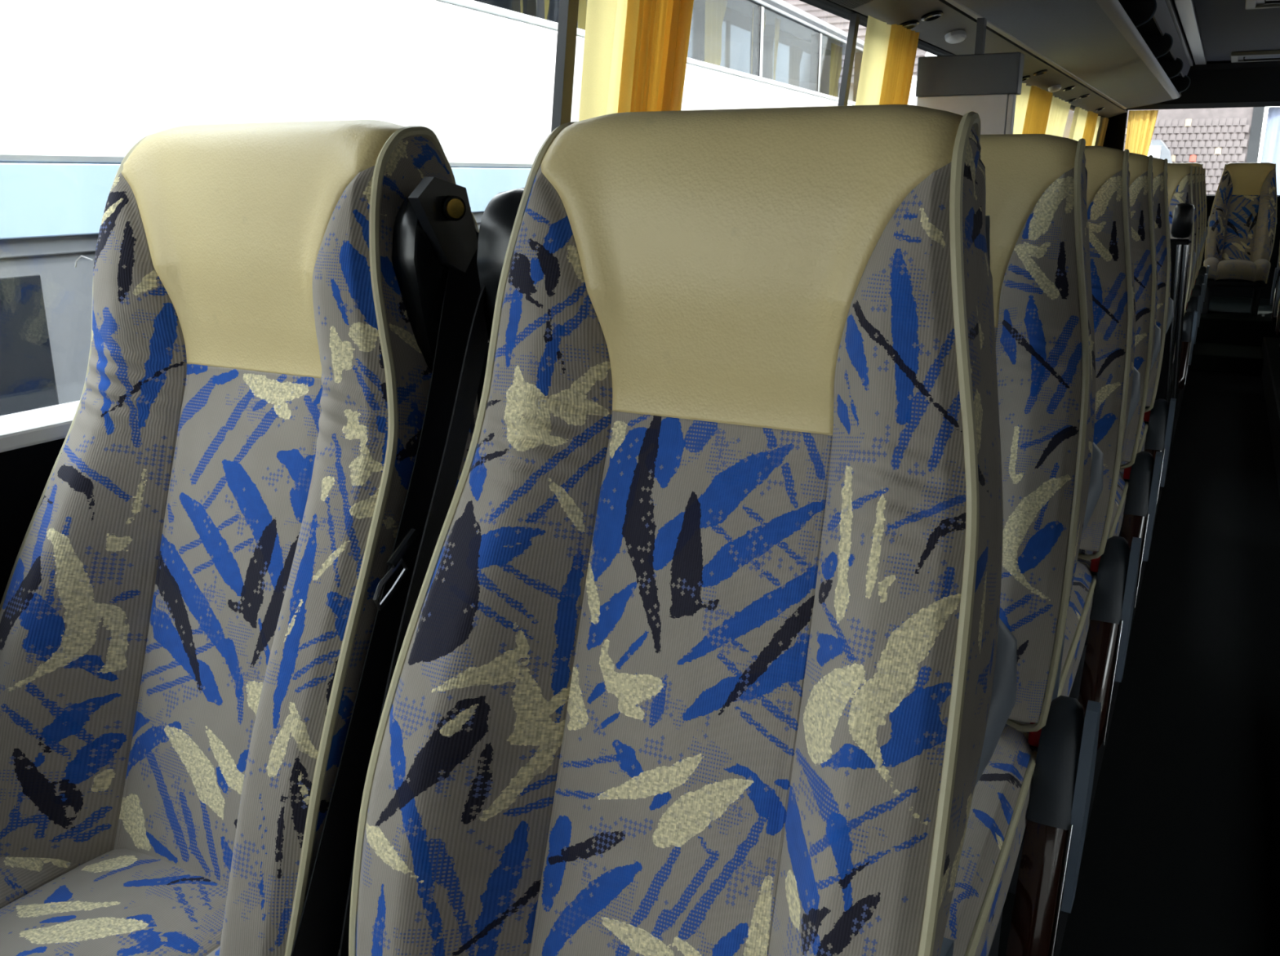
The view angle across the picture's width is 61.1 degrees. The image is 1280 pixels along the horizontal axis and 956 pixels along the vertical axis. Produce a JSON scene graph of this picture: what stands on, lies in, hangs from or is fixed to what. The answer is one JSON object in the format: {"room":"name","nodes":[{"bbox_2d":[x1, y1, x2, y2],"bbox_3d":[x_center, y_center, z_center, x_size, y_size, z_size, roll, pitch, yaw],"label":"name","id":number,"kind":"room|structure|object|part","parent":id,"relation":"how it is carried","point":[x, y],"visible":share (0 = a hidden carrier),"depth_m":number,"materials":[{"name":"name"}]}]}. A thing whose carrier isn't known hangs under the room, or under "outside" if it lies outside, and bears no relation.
{"room":"vehicle interior","nodes":[
{"label":"vehicle interior","id":0,"kind":"room"},
{"bbox_2d":[0,342,488,604],"bbox_3d":[0.732,-0.366,4.131,0.159,0.942,14.300,8,18,27],"label":"wall","id":1,"kind":"structure","parent":0,"point":[24,472],"depth_m":1.24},
{"bbox_2d":[0,339,488,452],"bbox_3d":[0.793,-0.821,3.971,0.095,0.020,14.300,8,18,27],"label":"trim","id":2,"kind":"structure","parent":1,"relation":"attached to","point":[21,429],"depth_m":1.22,"materials":[{"name":"white plastic"}]},
{"bbox_2d":[799,0,1075,111],"bbox_3d":[0.832,-1.774,3.683,0.070,0.465,14.300,8,18,27],"label":"wall","id":3,"kind":"structure","parent":0,"point":[828,6],"depth_m":3.43,"materials":[{"name":"black plastic"}]},
{"bbox_2d":[551,0,578,132],"bbox_3d":[-0.150,-0.692,2.072,0.099,0.753,0.036,8,18,27],"label":"trim","id":4,"kind":"structure","parent":3,"relation":"attached to","point":[568,9],"depth_m":2.03,"materials":[{"name":"grey plastic"}]},
{"bbox_2d":[837,13,860,106],"bbox_3d":[0.641,-1.097,3.522,0.099,0.753,0.036,8,18,27],"label":"trim","id":5,"kind":"structure","parent":3,"relation":"attached to","point":[855,17],"depth_m":3.43,"materials":[{"name":"grey plastic"}]},
{"bbox_2d":[997,382,1179,955],"bbox_3d":[0.810,0.335,3.258,1.200,0.060,12.550,8,18,27],"label":"floor","id":6,"kind":"structure","parent":0,"point":[1007,908],"depth_m":1.77,"materials":[{"name":"black carpet"}]},
{"bbox_2d":[0,120,480,955],"bbox_3d":[-0.503,0.295,1.021,0.511,1.222,0.789,8,18,27],"label":"seat","id":7,"kind":"object","parent":6,"relation":"on","point":[197,649],"visible":0.97,"depth_m":1.10,"materials":[{"name":"multicoloured fabric"}]},
{"bbox_3d":[-0.569,0.512,0.969,0.260,0.147,0.521,8,18,27],"label":"cushion panel","id":8,"kind":"part","parent":7,"relation":"part of","materials":[{"name":"fabric"}]},
{"bbox_3d":[-0.439,0.172,1.131,0.210,0.548,0.186,8,18,27],"label":"panel","id":9,"kind":"part","parent":7,"relation":"part of","materials":[{"name":"multicoloured fabric"}]},
{"bbox_3d":[-0.183,-0.234,1.019,0.012,0.093,0.090,8,18,27],"label":"guide plate","id":10,"kind":"part","parent":7,"relation":"part of","materials":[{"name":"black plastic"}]},
{"bbox_2d":[338,104,1017,955],"bbox_3d":[-0.036,0.361,0.785,0.555,1.222,0.783,8,18,27],"label":"seat","id":11,"kind":"object","parent":6,"relation":"on","point":[703,646],"visible":1,"depth_m":0.87,"materials":[{"name":"multicoloured fabric"}]},
{"bbox_3d":[0.026,0.238,0.896,0.210,0.548,0.186,8,18,27],"label":"panel","id":12,"kind":"part","parent":11,"relation":"part of","materials":[{"name":"multicoloured fabric"}]},
{"bbox_2d":[943,133,1103,955],"bbox_3d":[0.289,0.194,1.382,0.555,1.222,0.783,8,18,27],"label":"seat","id":13,"kind":"object","parent":6,"relation":"on","point":[1034,790],"visible":0.29,"depth_m":1.33,"materials":[{"name":"multicoloured fabric"}]},
{"bbox_3d":[0.351,0.071,1.493,0.210,0.548,0.186,8,18,27],"label":"panel","id":14,"kind":"part","parent":13,"relation":"part of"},
{"bbox_3d":[0.497,0.523,1.290,0.004,0.200,0.095,8,18,27],"label":"chrome trim","id":15,"kind":"part","parent":13,"relation":"part of","materials":[{"name":"silver metal"}]},
{"bbox_2d":[1008,146,1141,893],"bbox_3d":[0.615,0.027,1.979,0.555,1.222,0.783,8,18,27],"label":"seat","id":16,"kind":"object","parent":6,"relation":"on","point":[1099,617],"visible":0.17,"depth_m":1.92,"materials":[{"name":"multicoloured fabric"}]},
{"bbox_3d":[0.822,0.356,1.887,0.004,0.200,0.095,8,18,27],"label":"chrome trim","id":17,"kind":"part","parent":16,"relation":"part of","materials":[{"name":"silver metal"}]},
{"bbox_2d":[1068,152,1163,700],"bbox_3d":[0.941,-0.139,2.575,0.555,1.222,0.783,8,18,27],"label":"seat","id":18,"kind":"object","parent":6,"relation":"on","point":[1134,511],"visible":0.16,"depth_m":2.52,"materials":[{"name":"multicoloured fabric"}]},
{"bbox_3d":[1.148,0.189,2.483,0.004,0.200,0.095,8,18,27],"label":"chrome trim","id":19,"kind":"part","parent":18,"relation":"part of","materials":[{"name":"silver metal"}]},
{"bbox_2d":[1053,364,1189,955],"bbox_3d":[1.335,0.476,3.006,0.012,0.204,12.540,8,18,27],"label":"trim","id":20,"kind":"structure","parent":6,"relation":"attached to","point":[1100,753],"depth_m":2.57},
{"bbox_2d":[1119,157,1176,524],"bbox_3d":[1.266,-0.306,3.172,0.555,1.222,0.783,8,18,27],"label":"seat","id":21,"kind":"object","parent":6,"relation":"on","point":[1156,433],"visible":0.15,"depth_m":3.12,"materials":[{"name":"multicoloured fabric"}]},
{"bbox_3d":[1.473,0.022,3.080,0.004,0.200,0.095,8,18,27],"label":"chrome trim","id":22,"kind":"part","parent":21,"relation":"part of","materials":[{"name":"silver metal"}]},
{"bbox_2d":[1143,203,1195,475],"bbox_3d":[1.842,-0.570,4.407,0.680,1.065,0.100,8,18,27],"label":"seat","id":23,"kind":"object","parent":6,"relation":"on","point":[1183,213],"visible":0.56,"depth_m":4.23,"materials":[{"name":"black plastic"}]},
{"bbox_3d":[1.838,-0.514,4.460,0.640,0.930,0.020,8,18,27],"label":"panel","id":24,"kind":"part","parent":23,"relation":"part of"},
{"bbox_2d":[1167,163,1198,389],"bbox_3d":[2.359,-0.866,5.176,0.555,1.222,0.783,8,18,27],"label":"seat","id":25,"kind":"object","parent":6,"relation":"on","point":[1180,183],"visible":0.21,"depth_m":5.15,"materials":[{"name":"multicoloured fabric"}]},
{"bbox_3d":[2.566,-0.538,5.084,0.004,0.200,0.095,8,18,27],"label":"chrome trim","id":26,"kind":"part","parent":25,"relation":"part of","materials":[{"name":"silver metal"}]},
{"bbox_2d":[1171,166,1204,382],"bbox_3d":[3.057,-1.224,6.455,0.555,1.222,0.783,8,18,27],"label":"seat","id":27,"kind":"object","parent":6,"relation":"on","point":[1196,291],"visible":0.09,"depth_m":6.41,"materials":[{"name":"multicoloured fabric"}]},
{"bbox_2d":[1185,165,1201,343],"bbox_3d":[2.708,-1.045,5.815,0.555,1.222,0.783,8,18,27],"label":"seat","id":28,"kind":"object","parent":6,"relation":"on","point":[1193,305],"visible":0.11,"depth_m":5.77,"materials":[{"name":"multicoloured fabric"}]},
{"bbox_2d":[1194,167,1207,313],"bbox_3d":[3.405,-1.402,7.094,0.555,1.222,0.783,8,18,27],"label":"seat","id":29,"kind":"object","parent":6,"relation":"on","point":[1200,278],"visible":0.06,"depth_m":7.06,"materials":[{"name":"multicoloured fabric"}]},
{"bbox_2d":[1197,168,1208,302],"bbox_3d":[3.754,-1.581,7.734,0.555,1.222,0.783,8,18,27],"label":"seat","id":30,"kind":"object","parent":6,"relation":"on","point":[1202,269],"visible":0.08,"depth_m":7.69,"materials":[{"name":"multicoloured fabric"}]},
{"bbox_2d":[1059,368,1279,955],"bbox_3d":[1.394,0.690,2.658,0.460,0.060,11.900,8,18,27],"label":"floor","id":31,"kind":"structure","parent":0,"point":[1180,856],"depth_m":2.75,"materials":[{"name":"black carpet"}]},
{"bbox_2d":[1189,342,1263,373],"bbox_3d":[4.312,-0.858,7.993,0.460,0.170,0.650,8,18,27],"label":"trim","id":32,"kind":"structure","parent":31,"relation":"on","point":[1205,356],"depth_m":7.76,"materials":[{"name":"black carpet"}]},
{"bbox_2d":[1172,0,1192,55],"bbox_3d":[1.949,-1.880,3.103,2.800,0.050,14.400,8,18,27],"label":"ceiling light","id":33,"kind":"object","parent":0,"point":[1173,1],"depth_m":7.19,"materials":[{"name":"plastic"}]},
{"bbox_2d":[1102,110,1279,298],"bbox_3d":[5.243,-2.392,9.526,2.750,2.420,0.060,8,18,27],"label":"wall","id":34,"kind":"structure","parent":0,"point":[1247,292],"depth_m":9.68,"materials":[{"name":"black plastic"}]},
{"bbox_2d":[1124,110,1158,155],"bbox_3d":[4.471,-2.917,9.731,0.240,0.720,0.043,8,18,27],"label":"curtain","id":35,"kind":"object","parent":34,"relation":"hanging from","point":[1141,123],"visible":0.48,"depth_m":9.69,"materials":[{"name":"yellow fabric"}]},
{"bbox_2d":[1195,296,1279,347],"bbox_3d":[4.822,-1.242,9.015,2.750,0.360,1.750,8,18,27],"label":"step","id":36,"kind":"structure","parent":34,"relation":"attached to","point":[1228,320],"depth_m":8.27,"materials":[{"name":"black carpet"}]},
{"bbox_2d":[1182,163,1203,168],"bbox_3d":[4.255,-1.909,8.759,0.493,1.222,0.783,8,18,27],"label":"seat","id":37,"kind":"object","parent":36,"relation":"on","point":[1197,165],"visible":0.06,"depth_m":8.76,"materials":[{"name":"beige leather"}]},
{"bbox_2d":[1202,162,1277,316],"bbox_3d":[4.710,-1.845,8.529,0.493,1.222,0.783,8,18,27],"label":"seat","id":38,"kind":"object","parent":36,"relation":"on","point":[1242,222],"visible":0.98,"depth_m":8.59,"materials":[{"name":"multicoloured fabric"}]},
{"bbox_3d":[4.650,-1.627,8.473,0.260,0.147,0.521,8,18,27],"label":"cushion panel","id":39,"kind":"part","parent":38,"relation":"part of","materials":[{"name":"beige leather"}]},
{"bbox_3d":[4.780,-1.967,8.635,0.210,0.548,0.186,8,18,27],"label":"panel","id":40,"kind":"part","parent":38,"relation":"part of","materials":[{"name":"multicoloured fabric"}]},
{"bbox_2d":[1275,244,1279,279],"bbox_3d":[5.165,-1.780,8.298,0.493,1.222,0.783,8,18,27],"label":"seat","id":41,"kind":"object","parent":36,"relation":"on","point":[1278,260],"visible":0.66,"depth_m":8.43,"materials":[{"name":"grey plastic"}]},
{"bbox_2d":[1206,195,1279,199],"bbox_3d":[5.209,-2.423,9.383,2.510,0.035,0.200,8,18,27],"label":"trim","id":42,"kind":"structure","parent":34,"relation":"attached to","point":[1208,197],"depth_m":9.41,"materials":[{"name":"grey plastic"}]},
{"bbox_2d":[1260,106,1279,195],"bbox_3d":[5.505,-2.771,9.207,0.395,0.720,0.043,8,18,27],"label":"curtain","id":43,"kind":"object","parent":34,"relation":"hanging from","point":[1271,147],"visible":0.59,"depth_m":9.24,"materials":[{"name":"white fabric"}]},
{"bbox_2d":[1125,55,1279,110],"bbox_3d":[5.175,-3.307,9.037,2.480,0.395,0.520,8,18,27],"label":"wall","id":44,"kind":"structure","parent":0,"point":[1224,83],"depth_m":9.09,"materials":[{"name":"black plastic"}]},
{"bbox_2d":[829,0,1126,118],"bbox_3d":[1.345,-1.768,4.390,0.190,0.091,12.580,8,18,27],"label":"panel","id":45,"kind":"object","parent":44,"relation":"attached to","point":[940,24],"visible":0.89,"depth_m":4.15,"materials":[{"name":"light grey plastic"}]},
{"bbox_2d":[578,0,693,120],"bbox_3d":[0.005,-0.726,2.184,0.156,0.719,0.406,8,18,27],"label":"curtain","id":46,"kind":"object","parent":45,"relation":"hanging from","point":[635,57],"visible":0.36,"depth_m":2.10,"materials":[{"name":"yellow fabric"}]},
{"bbox_2d":[855,15,919,105],"bbox_3d":[0.807,-1.147,3.684,0.134,0.721,0.540,8,18,27],"label":"curtain","id":47,"kind":"object","parent":45,"relation":"hanging from","point":[889,51],"visible":0.4,"depth_m":3.57,"materials":[{"name":"yellow fabric"}]},
{"bbox_2d":[944,30,966,44],"bbox_3d":[1.193,-1.667,4.103,0.074,0.042,0.170,8,18,27],"label":"reading lamp","id":48,"kind":"object","parent":45,"relation":"attached to","point":[952,37],"depth_m":4.06,"materials":[{"name":"white plastic"}]},
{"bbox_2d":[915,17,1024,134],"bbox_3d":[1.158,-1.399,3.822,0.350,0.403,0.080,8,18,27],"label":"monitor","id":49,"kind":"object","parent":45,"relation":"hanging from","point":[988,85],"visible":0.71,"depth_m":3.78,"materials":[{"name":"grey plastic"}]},
{"bbox_2d":[915,52,1024,97],"bbox_3d":[1.158,-1.415,3.817,0.350,0.134,0.080,8,18,27],"label":"hood","id":50,"kind":"object","parent":49,"relation":"attached to","point":[978,74],"depth_m":3.78,"materials":[{"name":"grey plastic"}]},
{"bbox_2d":[1013,83,1053,133],"bbox_3d":[2.075,-1.798,6.019,0.151,0.719,1.650,8,18,27],"label":"curtain","id":51,"kind":"object","parent":45,"relation":"hanging from","point":[1033,105],"visible":0.23,"depth_m":6.07,"materials":[{"name":"yellow fabric"}]},
{"bbox_2d":[1048,84,1061,92],"bbox_3d":[2.482,-2.332,6.498,0.074,0.042,0.170,8,18,27],"label":"reading lamp","id":52,"kind":"object","parent":45,"relation":"attached to","point":[1054,88],"depth_m":6.45,"materials":[{"name":"white plastic"}]},
{"bbox_2d":[1045,95,1071,137],"bbox_3d":[2.729,-2.139,7.238,0.118,0.719,1.000,8,18,27],"label":"curtain","id":53,"kind":"object","parent":45,"relation":"hanging from","point":[1060,109],"visible":0.32,"depth_m":7.12,"materials":[{"name":"yellow fabric"}]},
{"bbox_2d":[1068,106,1097,146],"bbox_3d":[3.380,-2.465,8.405,0.138,0.719,1.150,8,18,27],"label":"curtain","id":54,"kind":"object","parent":45,"relation":"hanging from","point":[1083,125],"visible":0.37,"depth_m":8.32,"materials":[{"name":"yellow fabric"}]},
{"bbox_2d":[1091,115,1108,146],"bbox_3d":[3.933,-2.745,9.409,0.133,0.719,0.710,8,18,27],"label":"curtain","id":55,"kind":"object","parent":45,"relation":"hanging from","point":[1102,122],"visible":0.32,"depth_m":9.27,"materials":[{"name":"yellow fabric"}]},
{"bbox_2d":[944,0,1191,109],"bbox_3d":[1.565,-1.843,4.009,0.497,0.309,12.170,8,18,27],"label":"luggage rack","id":56,"kind":"object","parent":44,"relation":"attached to","point":[1116,49],"visible":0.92,"depth_m":5.00,"materials":[{"name":"grey plastic"}]},
{"bbox_2d":[1152,0,1190,77],"bbox_3d":[1.346,-1.727,3.152,0.037,0.100,13.850,8,18,27],"label":"trim","id":57,"kind":"structure","parent":44,"relation":"attached to","point":[1162,19],"depth_m":6.36,"materials":[{"name":"grey plastic"}]},
{"bbox_2d":[1164,0,1193,66],"bbox_3d":[1.367,-1.792,3.123,0.025,0.030,13.850,8,18,27],"label":"trim","id":58,"kind":"structure","parent":44,"relation":"attached to","point":[1170,5],"depth_m":6.77,"materials":[{"name":"grey plastic"}]},
{"bbox_2d":[1173,0,1206,64],"bbox_3d":[1.428,-1.796,3.088,0.083,0.042,13.850,8,18,27],"label":"trim","id":59,"kind":"structure","parent":44,"relation":"attached to","point":[1186,10],"depth_m":6.79,"materials":[{"name":"grey plastic"}]},
{"bbox_2d":[1193,0,1279,61],"bbox_3d":[2.021,-1.748,2.837,1.200,0.040,13.950,8,18,27],"label":"ceiling","id":60,"kind":"structure","parent":0,"point":[1226,27],"depth_m":6.92,"materials":[{"name":"grey plastic"}]},
{"bbox_2d":[1231,49,1279,62],"bbox_3d":[5.009,-3.237,8.326,0.840,0.047,0.560,8,18,27],"label":"roof hatch","id":61,"kind":"object","parent":60,"relation":"attached to","point":[1274,55],"visible":1,"depth_m":8.38,"materials":[{"name":"black plastic"}]},
{"bbox_3d":[5.009,-3.252,8.322,0.740,0.016,0.460,8,18,27],"label":"panel","id":62,"kind":"part","parent":61,"relation":"part of","materials":[{"name":"grey plastic"}]},
{"bbox_3d":[5.009,-3.229,8.329,0.675,0.031,0.016,8,18,27],"label":"handle","id":63,"kind":"part","parent":61,"relation":"part of","materials":[{"name":"black plastic"}]},
{"bbox_2d":[1244,0,1279,9],"bbox_3d":[3.519,-2.445,5.490,0.800,0.047,0.640,8,18,27],"label":"roof hatch","id":64,"kind":"object","parent":60,"relation":"attached to","point":[1250,4],"visible":1,"depth_m":5.82,"materials":[{"name":"black plastic"}]},
{"bbox_3d":[3.519,-2.459,5.486,0.700,0.016,0.540,8,18,27],"label":"panel","id":65,"kind":"part","parent":64,"relation":"part of","materials":[{"name":"grey plastic"}]},
{"bbox_3d":[3.518,-2.437,5.493,0.635,0.031,0.016,8,18,27],"label":"handle","id":66,"kind":"part","parent":64,"relation":"part of","materials":[{"name":"black plastic"}]},
{"bbox_2d":[1265,337,1279,407],"bbox_3d":[2.231,0.536,2.539,1.090,0.060,12.550,8,18,27],"label":"floor","id":67,"kind":"structure","parent":0,"point":[1273,344],"depth_m":7.16,"materials":[{"name":"black carpet"}]},
{"bbox_2d":[1261,336,1279,496],"bbox_3d":[1.751,0.535,2.795,0.012,0.204,12.540,8,18,27],"label":"trim","id":68,"kind":"structure","parent":67,"relation":"attached to","point":[1273,407],"depth_m":6.02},
{"bbox_2d":[1270,267,1279,321],"bbox_3d":[4.596,-1.462,7.307,0.551,1.222,0.795,8,18,27],"label":"seat","id":69,"kind":"object","parent":67,"relation":"on","point":[1273,294],"visible":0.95,"depth_m":7.46,"materials":[{"name":"grey fabric"}]},
{"bbox_2d":[1273,275,1279,335],"bbox_3d":[4.247,-1.283,6.667,0.551,1.222,0.795,8,18,27],"label":"seat","id":70,"kind":"object","parent":67,"relation":"on","point":[1277,300],"visible":1,"depth_m":6.83,"materials":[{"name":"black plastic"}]},
{"bbox_3d":[3.999,-1.019,6.807,0.004,0.200,0.095,8,18,27],"label":"chrome trim","id":71,"kind":"part","parent":70,"relation":"part of","materials":[{"name":"silver metal"}]},
{"label":"outside","id":72,"kind":"structure","parent":0,"visible":0},
{"bbox_3d":[13.952,-4.770,26.243,120.000,0.100,120.000,8,18,27],"label":"ground","id":73,"kind":"structure","parent":72,"visible":0},
{"bbox_2d":[0,0,864,415],"bbox_3d":[-1.419,-1.292,6.550,2.510,3.797,15.670,7,17,23],"label":"coach","id":74,"kind":"object","parent":73,"relation":"on","point":[82,82],"visible":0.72,"depth_m":3.60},
{"bbox_3d":[-1.630,-1.156,6.134,2.470,0.645,14.700,7,17,23],"label":"frame","id":75,"kind":"part","parent":74,"relation":"part of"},
{"bbox_3d":[-1.625,-1.490,6.038,2.480,0.050,14.700,7,17,23],"label":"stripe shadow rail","id":76,"kind":"part","parent":74,"relation":"part of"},
{"bbox_3d":[-0.521,-2.502,5.265,0.082,0.515,0.080,7,17,23],"label":"window post","id":77,"kind":"part","parent":74,"relation":"part of","materials":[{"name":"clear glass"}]},
{"bbox_2d":[520,0,549,19],"bbox_3d":[-0.504,-2.531,5.379,0.024,0.500,0.340,7,17,23],"label":"window curtain","id":78,"kind":"object","parent":74,"relation":"hanging from","point":[525,5],"depth_m":5.30,"materials":[{"name":"white fabric"}]},
{"bbox_2d":[577,0,586,30],"bbox_3d":[-0.301,-2.657,5.830,0.024,0.500,0.120,7,17,23],"label":"window curtain","id":79,"kind":"object","parent":74,"relation":"hanging from","point":[582,10],"depth_m":5.85,"materials":[{"name":"white fabric"}]},
{"bbox_3d":[-0.609,-2.246,5.370,0.296,0.035,14.700,7,17,23],"label":"window rail","id":80,"kind":"part","parent":74,"relation":"part of","materials":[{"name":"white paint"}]},
{"bbox_2d":[704,0,727,66],"bbox_3d":[0.531,-3.175,7.681,0.024,0.500,0.450,7,17,23],"label":"window curtain","id":81,"kind":"object","parent":74,"relation":"hanging from","point":[715,10],"depth_m":7.66,"materials":[{"name":"white fabric"}]},
{"bbox_3d":[0.909,-3.391,8.447,0.082,0.515,0.080,7,17,23],"label":"window post","id":82,"kind":"part","parent":74,"relation":"part of","materials":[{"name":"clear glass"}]},
{"bbox_2d":[751,7,765,74],"bbox_3d":[0.926,-3.421,8.561,0.024,0.500,0.340,7,17,23],"label":"window curtain","id":83,"kind":"object","parent":74,"relation":"hanging from","point":[753,10],"depth_m":8.41,"materials":[{"name":"white fabric"}]},
{"bbox_2d":[773,17,780,80],"bbox_3d":[1.129,-3.546,9.011,0.024,0.500,0.120,7,17,23],"label":"window curtain","id":84,"kind":"object","parent":74,"relation":"hanging from","point":[777,22],"depth_m":8.99,"materials":[{"name":"white fabric"}]},
{"bbox_3d":[-0.609,-2.773,5.223,0.296,0.030,14.700,7,17,23],"label":"window rail","id":85,"kind":"part","parent":74,"relation":"part of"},
{"bbox_3d":[1.624,-3.836,10.037,0.082,0.515,0.080,7,17,23],"label":"window post","id":86,"kind":"part","parent":74,"relation":"part of","materials":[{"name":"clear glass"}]},
{"bbox_2d":[828,43,842,97],"bbox_3d":[1.962,-4.064,10.863,0.024,0.500,0.450,7,17,23],"label":"window curtain","id":87,"kind":"object","parent":74,"relation":"hanging from","point":[836,48],"depth_m":10.81,"materials":[{"name":"white fabric"}]},
{"bbox_3d":[2.340,-4.280,11.628,0.082,0.515,0.080,7,17,23],"label":"window post","id":88,"kind":"part","parent":74,"relation":"part of","materials":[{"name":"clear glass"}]},
{"bbox_2d":[782,0,926,105],"bbox_3d":[1.907,-10.634,30.939,14.000,8.668,8.400,8,18,27],"label":"house","id":89,"kind":"structure","parent":73,"relation":"on","point":[838,22],"depth_m":26.18,"materials":[{"name":"paint"}]},
{"bbox_2d":[1062,106,1264,194],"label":"window","id":90,"kind":"structure","parent":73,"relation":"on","point":[1213,138],"depth_m":26.49,"materials":[{"name":"glass"}]},
{"bbox_3d":[12.270,-7.527,26.079,0.360,0.860,0.050,8,18,27],"label":"skylight pane","id":91,"kind":"part","parent":90,"relation":"part of","materials":[{"name":"glass"}]}
]}

